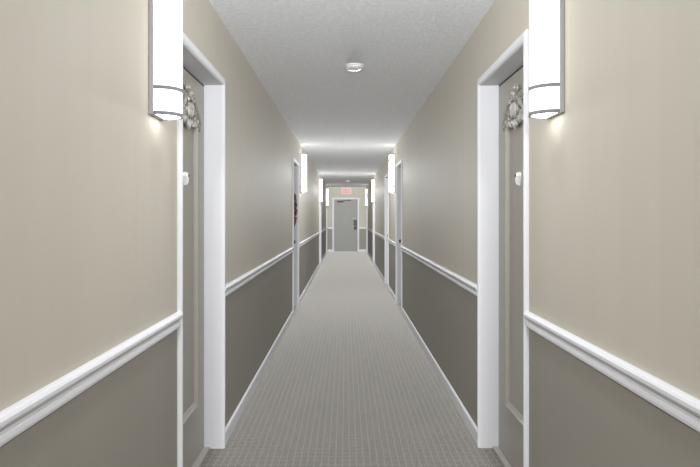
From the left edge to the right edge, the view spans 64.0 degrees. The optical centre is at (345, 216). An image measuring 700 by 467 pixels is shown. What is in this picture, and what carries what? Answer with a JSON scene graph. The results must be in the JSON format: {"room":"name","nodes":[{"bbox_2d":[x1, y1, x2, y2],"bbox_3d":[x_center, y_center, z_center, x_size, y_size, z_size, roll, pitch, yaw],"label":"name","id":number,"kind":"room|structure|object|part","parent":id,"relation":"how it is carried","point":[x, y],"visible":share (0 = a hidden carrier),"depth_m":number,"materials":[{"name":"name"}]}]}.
{"room":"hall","nodes":[
{"label":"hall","id":0,"kind":"room"},
{"bbox_2d":[0,0,326,466],"bbox_3d":[-0.845,0.105,8.050,0.220,2.530,28.100,0,0,0],"label":"wall","id":1,"kind":"structure","parent":0,"point":[88,176],"depth_m":1.75,"materials":[{"name":"beige paint"}]},
{"bbox_2d":[0,312,182,446],"bbox_3d":[-0.723,0.450,-1.780,0.024,0.070,8.440,0,0,0],"label":"chair rail","id":2,"kind":"object","parent":1,"relation":"attached to","point":[20,416],"visible":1,"depth_m":1.49,"materials":[{"name":"white paint"}]},
{"bbox_2d":[149,0,182,120],"bbox_3d":[-0.683,-0.700,2.160,0.104,0.635,0.150,0,0,0],"label":"wall sconce","id":3,"kind":"object","parent":1,"relation":"attached to","point":[165,16],"visible":1,"depth_m":2.10,"materials":[{"name":"white glass"}]},
{"bbox_3d":[-0.727,-0.700,2.160,0.017,0.635,0.150,0,0,0],"label":"plate","id":4,"kind":"part","parent":3,"relation":"part of","materials":[{"name":"white glass"}]},
{"bbox_2d":[177,31,224,466],"bbox_3d":[-0.800,0.274,2.884,0.170,2.192,0.888,0,0,0],"label":"door","id":5,"kind":"structure","parent":1,"relation":"in","point":[201,130],"depth_m":3.17,"materials":[{"name":"white paint"}]},
{"bbox_3d":[-0.825,0.269,2.884,0.021,1.571,0.430,0,0,0],"label":"panel moulding","id":6,"kind":"part","parent":5,"relation":"part of","materials":[{"name":"beige paint"}]},
{"bbox_2d":[225,310,292,444],"bbox_3d":[-0.729,1.327,5.507,0.013,0.085,4.358,0,0,0],"label":"baseboard","id":7,"kind":"structure","parent":1,"relation":"attached to","point":[230,426],"depth_m":4.33,"materials":[{"name":"white paint"}]},
{"bbox_2d":[225,247,293,296],"bbox_3d":[-0.723,0.450,5.507,0.024,0.070,4.358,0,0,0],"label":"chair rail","id":8,"kind":"object","parent":1,"relation":"attached to","point":[230,287],"visible":1,"depth_m":4.33,"materials":[{"name":"white paint"}]},
{"bbox_2d":[292,157,298,315],"bbox_3d":[-0.800,0.274,8.130,0.170,2.192,0.888,0,0,0],"label":"door","id":9,"kind":"structure","parent":1,"relation":"in","point":[295,165],"depth_m":8.55,"materials":[{"name":"white paint"}]},
{"bbox_2d":[294,193,297,225],"bbox_3d":[-0.776,-0.226,8.129,0.116,0.759,0.511,0,0,0],"label":"wreath","id":10,"kind":"object","parent":9,"relation":"hanging from","point":[295,195],"visible":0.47,"depth_m":8.21,"materials":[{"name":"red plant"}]},
{"bbox_2d":[300,153,306,192],"bbox_3d":[-0.683,-0.700,9.060,0.104,0.635,0.150,0,0,0],"label":"wall sconce","id":11,"kind":"object","parent":1,"relation":"attached to","point":[303,156],"visible":1,"depth_m":9.00,"materials":[{"name":"white glass"}]},
{"bbox_3d":[-0.727,-0.700,9.060,0.017,0.635,0.150,0,0,0],"label":"plate","id":12,"kind":"part","parent":11,"relation":"part of","materials":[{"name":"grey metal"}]},
{"bbox_2d":[299,264,319,304],"bbox_3d":[-0.729,1.327,11.940,0.013,0.085,6.732,0,0,0],"label":"baseboard","id":13,"kind":"structure","parent":1,"relation":"attached to","point":[318,266],"depth_m":10.69,"materials":[{"name":"white paint"}]},
{"bbox_2d":[299,232,319,247],"bbox_3d":[-0.723,0.450,11.940,0.024,0.070,6.732,0,0,0],"label":"chair rail","id":14,"kind":"object","parent":1,"relation":"attached to","point":[305,241],"visible":1,"depth_m":10.57,"materials":[{"name":"white paint"}]},
{"bbox_2d":[319,202,320,263],"bbox_3d":[-0.800,0.274,15.750,0.170,2.192,0.888,0,0,0],"label":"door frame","id":15,"kind":"structure","parent":1,"relation":"in","point":[319,202],"depth_m":16.17,"materials":[{"name":"white paint"}]},
{"bbox_2d":[319,179,322,201],"bbox_3d":[-0.683,-0.700,15.050,0.104,0.635,0.150,0,0,0],"label":"wall sconce","id":16,"kind":"object","parent":1,"relation":"attached to","point":[320,180],"visible":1,"depth_m":14.98,"materials":[{"name":"white glass"}]},
{"bbox_2d":[326,206,326,253],"bbox_3d":[-0.800,0.274,21.090,0.170,2.192,0.888,0,0,0],"label":"door","id":17,"kind":"structure","parent":1,"relation":"in","point":[326,206],"depth_m":20.65,"materials":[{"name":"white paint"}]},
{"bbox_2d":[326,188,328,205],"bbox_3d":[-0.683,-0.700,20.370,0.104,0.635,0.150,0,0,0],"label":"wall sconce","id":18,"kind":"object","parent":1,"relation":"attached to","point":[327,189],"visible":0.96,"depth_m":20.31,"materials":[{"name":"white glass"}]},
{"bbox_2d":[327,187,365,249],"bbox_3d":[0.033,0.105,22.000,1.535,2.530,0.200,0,0,0],"label":"wall","id":19,"kind":"structure","parent":0,"point":[334,192],"depth_m":21.90,"materials":[{"name":"beige paint"}]},
{"bbox_2d":[332,198,358,251],"bbox_3d":[-0.008,0.318,21.866,1.052,2.105,0.249,0,0,0],"label":"door","id":20,"kind":"structure","parent":19,"relation":"in","point":[345,211],"depth_m":21.93,"materials":[{"name":"white paint"}]},
{"bbox_3d":[0.365,0.325,21.925,0.105,0.390,0.020,0,0,0],"label":"handle plate","id":21,"kind":"part","parent":20,"relation":"part of","materials":[{"name":"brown metal"}]},
{"bbox_2d":[342,188,350,193],"bbox_3d":[0.020,-0.993,21.869,0.370,0.235,0.062,0,0,0],"label":"exit sign","id":22,"kind":"object","parent":19,"relation":"attached to","point":[344,190],"visible":1,"depth_m":21.84,"materials":[{"name":"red plastic"}]},
{"bbox_2d":[200,251,503,466],"bbox_3d":[0.033,1.420,7.950,1.975,0.100,28.300,0,0,0],"label":"floor","id":23,"kind":"structure","parent":0,"point":[348,382],"depth_m":4.29,"materials":[{"name":"carpet"}]},
{"bbox_2d":[209,0,494,186],"bbox_3d":[0.033,-1.210,7.950,1.975,0.100,28.300,0,0,0],"label":"ceiling","id":24,"kind":"structure","parent":0,"point":[347,123],"depth_m":4.16,"materials":[{"name":"white paint"}]},
{"bbox_2d":[345,63,363,70],"bbox_3d":[0.066,-1.141,4.300,0.142,0.038,0.142,0,0,0],"label":"smoke detector","id":25,"kind":"object","parent":24,"relation":"attached to","point":[351,66],"visible":1,"depth_m":4.26,"materials":[{"name":"white plastic"}]},
{"bbox_2d":[366,0,699,466],"bbox_3d":[0.910,0.105,8.050,0.220,2.530,28.100,0,0,0],"label":"wall","id":26,"kind":"structure","parent":0,"point":[614,176],"depth_m":1.86,"materials":[{"name":"beige paint"}]},
{"bbox_2d":[365,189,367,205],"bbox_3d":[0.748,-0.700,20.470,0.104,0.635,0.150,0,0,0],"label":"wall sconce","id":27,"kind":"object","parent":26,"relation":"attached to","point":[366,190],"visible":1,"depth_m":20.41,"materials":[{"name":"white glass"}]},
{"bbox_2d":[365,189,366,205],"bbox_3d":[0.741,-0.700,20.470,0.084,0.623,0.142,0,0,0],"label":"diffuser","id":28,"kind":"object","parent":27,"relation":"attached to","point":[365,189],"depth_m":20.42,"materials":[{"name":"white glass"}]},
{"bbox_2d":[366,206,367,251],"bbox_3d":[0.865,0.274,21.140,0.170,2.192,0.888,0,0,0],"label":"door","id":29,"kind":"structure","parent":26,"relation":"in","point":[366,206],"depth_m":21.56,"materials":[{"name":"white paint"}]},
{"bbox_2d":[371,179,374,202],"bbox_3d":[0.748,-0.700,15.280,0.104,0.635,0.150,0,0,0],"label":"wall sconce","id":30,"kind":"object","parent":26,"relation":"attached to","point":[373,180],"visible":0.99,"depth_m":15.22,"materials":[{"name":"white glass"}]},
{"bbox_2d":[372,180,374,201],"bbox_3d":[0.741,-0.700,15.280,0.084,0.623,0.142,0,0,0],"label":"diffuser","id":31,"kind":"object","parent":30,"relation":"attached to","point":[373,181],"depth_m":15.22,"materials":[{"name":"white glass"}]},
{"bbox_2d":[373,203,374,262],"bbox_3d":[0.865,0.274,15.930,0.170,2.192,0.888,0,0,0],"label":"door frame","id":32,"kind":"structure","parent":26,"relation":"in","point":[373,203],"depth_m":16.35,"materials":[{"name":"white paint"}]},
{"bbox_2d":[374,263,384,283],"bbox_3d":[0.793,1.327,13.420,0.013,0.085,4.132,0,0,0],"label":"baseboard","id":33,"kind":"structure","parent":26,"relation":"attached to","point":[375,265],"depth_m":13.02,"materials":[{"name":"white paint"}]},
{"bbox_2d":[374,232,384,239],"bbox_3d":[0.788,0.450,13.420,0.024,0.070,4.132,0,0,0],"label":"chair rail","id":34,"kind":"object","parent":26,"relation":"attached to","point":[375,233],"visible":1,"depth_m":12.91,"materials":[{"name":"white paint"}]},
{"bbox_2d":[385,173,388,284],"bbox_3d":[0.865,0.274,10.910,0.170,2.192,0.888,0,0,0],"label":"door frame","id":35,"kind":"structure","parent":26,"relation":"in","point":[387,174],"depth_m":11.33,"materials":[{"name":"white paint"}]},
{"bbox_2d":[387,239,394,245],"bbox_3d":[0.788,0.450,9.652,0.024,0.070,1.627,0,0,0],"label":"chair rail","id":36,"kind":"object","parent":26,"relation":"attached to","point":[389,240],"visible":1,"depth_m":9.70,"materials":[{"name":"white paint"}]},
{"bbox_2d":[388,285,394,300],"bbox_3d":[0.793,1.327,9.652,0.013,0.085,1.627,0,0,0],"label":"baseboard","id":37,"kind":"structure","parent":26,"relation":"attached to","point":[389,288],"depth_m":9.69,"materials":[{"name":"white paint"}]},
{"bbox_2d":[389,154,394,192],"bbox_3d":[0.748,-0.700,9.140,0.104,0.635,0.150,0,0,0],"label":"wall sconce","id":38,"kind":"object","parent":26,"relation":"attached to","point":[391,156],"visible":1,"depth_m":9.07,"materials":[{"name":"white glass"}]},
{"bbox_3d":[0.791,-0.700,9.140,0.017,0.635,0.150,0,0,0],"label":"plate","id":39,"kind":"part","parent":38,"relation":"part of","materials":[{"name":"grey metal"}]},
{"bbox_2d":[395,159,401,307],"bbox_3d":[0.865,0.274,8.395,0.170,2.192,0.888,0,0,0],"label":"door","id":40,"kind":"structure","parent":26,"relation":"in","point":[398,167],"depth_m":8.81,"materials":[{"name":"white paint"}]},
{"bbox_2d":[401,307,476,443],"bbox_3d":[0.793,1.327,5.644,0.013,0.085,4.614,0,0,0],"label":"baseboard","id":41,"kind":"structure","parent":26,"relation":"attached to","point":[461,409],"depth_m":4.38,"materials":[{"name":"white paint"}]},
{"bbox_2d":[401,246,476,295],"bbox_3d":[0.788,0.450,5.644,0.024,0.070,4.614,0,0,0],"label":"chair rail","id":42,"kind":"object","parent":26,"relation":"attached to","point":[471,287],"visible":1,"depth_m":4.38,"materials":[{"name":"white paint"}]},
{"bbox_2d":[477,29,528,466],"bbox_3d":[0.865,0.274,2.893,0.170,2.192,0.888,0,0,0],"label":"door","id":43,"kind":"structure","parent":26,"relation":"in","point":[502,90],"depth_m":3.18,"materials":[{"name":"white paint"}]},
{"bbox_3d":[0.889,0.269,2.893,0.021,1.571,0.430,0,0,0],"label":"panel moulding","id":44,"kind":"part","parent":43,"relation":"part of","materials":[{"name":"beige paint"}]},
{"bbox_2d":[528,0,563,118],"bbox_3d":[0.748,-0.700,2.125,0.104,0.635,0.150,0,0,0],"label":"wall sconce","id":45,"kind":"object","parent":26,"relation":"attached to","point":[546,17],"visible":1,"depth_m":2.06,"materials":[{"name":"white glass"}]},
{"bbox_3d":[0.791,-0.700,2.125,0.017,0.635,0.150,0,0,0],"label":"plate","id":46,"kind":"part","parent":45,"relation":"part of","materials":[{"name":"white glass"}]},
{"bbox_2d":[523,311,699,432],"bbox_3d":[0.788,0.450,-1.776,0.024,0.070,8.449,0,0,0],"label":"chair rail","id":47,"kind":"object","parent":26,"relation":"attached to","point":[682,406],"visible":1,"depth_m":1.57,"materials":[{"name":"white paint"}]}
]}

